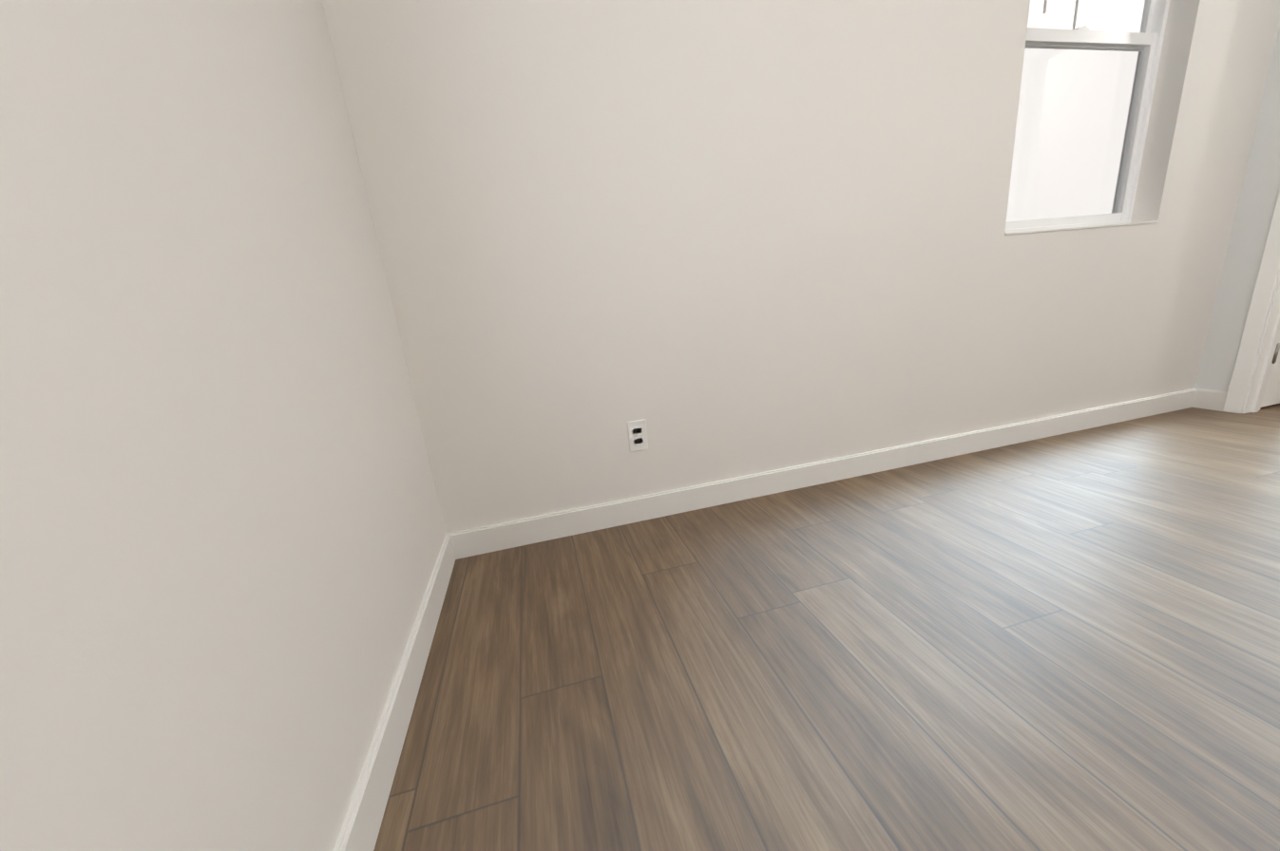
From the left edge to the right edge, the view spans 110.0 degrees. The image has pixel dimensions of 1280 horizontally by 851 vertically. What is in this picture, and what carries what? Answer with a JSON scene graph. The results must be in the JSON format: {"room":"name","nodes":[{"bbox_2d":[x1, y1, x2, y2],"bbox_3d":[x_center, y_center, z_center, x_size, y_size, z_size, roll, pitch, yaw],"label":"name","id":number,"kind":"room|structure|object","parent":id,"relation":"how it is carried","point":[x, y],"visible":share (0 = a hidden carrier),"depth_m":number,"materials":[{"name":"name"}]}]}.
{"room":"empty room","nodes":[
{"label":"empty room","id":0,"kind":"room"},
{"bbox_2d":[0,0,446,850],"bbox_3d":[-0.468,-0.462,-0.278,0.115,2.740,3.185,-9,16,-12],"label":"wall","id":1,"kind":"structure","parent":0,"point":[222,532],"depth_m":0.51,"materials":[{"name":"white paint"}]},
{"bbox_2d":[333,534,455,850],"bbox_3d":[-0.293,0.783,0.137,0.013,0.098,3.044,-9,16,-12],"label":"baseboard","id":2,"kind":"structure","parent":1,"relation":"attached to","point":[360,829],"depth_m":0.87,"materials":[{"name":"white wood"}]},
{"bbox_2d":[321,0,1279,534],"bbox_3d":[0.975,-1.150,1.706,3.950,2.740,0.170,-9,16,-12],"label":"wall","id":3,"kind":"structure","parent":0,"point":[715,239],"depth_m":1.59,"materials":[{"name":"white paint"}]},
{"bbox_2d":[627,419,648,452],"bbox_3d":[-0.009,0.038,1.652,0.070,0.115,0.008,-9,16,-12],"label":"electrical outlet","id":4,"kind":"object","parent":3,"relation":"attached to","point":[637,435],"visible":1,"depth_m":1.65,"materials":[{"name":"white plastic"}]},
{"bbox_2d":[445,388,1197,559],"bbox_3d":[1.124,0.140,1.967,3.720,0.098,0.013,-9,16,-12],"label":"baseboard","id":5,"kind":"structure","parent":3,"relation":"attached to","point":[487,539],"depth_m":1.85,"materials":[{"name":"white wood"}]},
{"bbox_2d":[1004,0,1170,235],"bbox_3d":[1.828,-1.573,1.817,0.870,1.469,0.169,-9,16,-12],"label":"window","id":6,"kind":"structure","parent":3,"relation":"in","point":[1146,42],"depth_m":1.96,"materials":[{"name":"white plastic"}]},
{"bbox_2d":[1043,0,1047,13],"bbox_3d":[1.804,-1.927,1.669,0.858,0.700,0.062,-9,16,-12],"label":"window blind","id":7,"kind":"object","parent":6,"relation":"attached to","point":[1044,7],"visible":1,"depth_m":1.65,"materials":[{"name":"white"}]},
{"bbox_2d":[373,403,1279,850],"bbox_3d":[2.530,0.517,0.375,5.875,0.060,4.210,-9,16,-12],"label":"floor","id":8,"kind":"structure","parent":0,"point":[1069,641],"depth_m":0.98,"materials":[{"name":"wood"}]},
{"bbox_2d":[1194,24,1279,391],"bbox_3d":[3.233,-1.055,0.532,0.115,2.740,3.185,-9,16,-12],"label":"wall","id":9,"kind":"structure","parent":0,"point":[1259,192],"depth_m":2.11,"materials":[{"name":"white paint"}]},
{"bbox_2d":[1192,388,1227,411],"bbox_3d":[3.286,0.212,0.913,0.013,0.098,3.057,-9,16,-12],"label":"baseboard","id":10,"kind":"structure","parent":9,"relation":"attached to","point":[1209,399],"depth_m":2.30,"materials":[{"name":"white wood"}]},
{"bbox_2d":[1222,189,1279,414],"bbox_3d":[2.997,-1.006,1.649,0.143,2.105,0.742,-9,16,-12],"label":"door frame","id":11,"kind":"structure","parent":9,"relation":"attached to","point":[1253,363],"depth_m":2.12,"materials":[{"name":"white wood"}]},
{"bbox_2d":[1260,339,1279,407],"bbox_3d":[3.255,-1.109,2.038,0.646,2.024,0.158,-9,16,-12],"label":"back door","id":12,"kind":"structure","parent":9,"relation":"in","point":[1271,395],"depth_m":2.21,"materials":[{"name":"white paint"}]}
]}

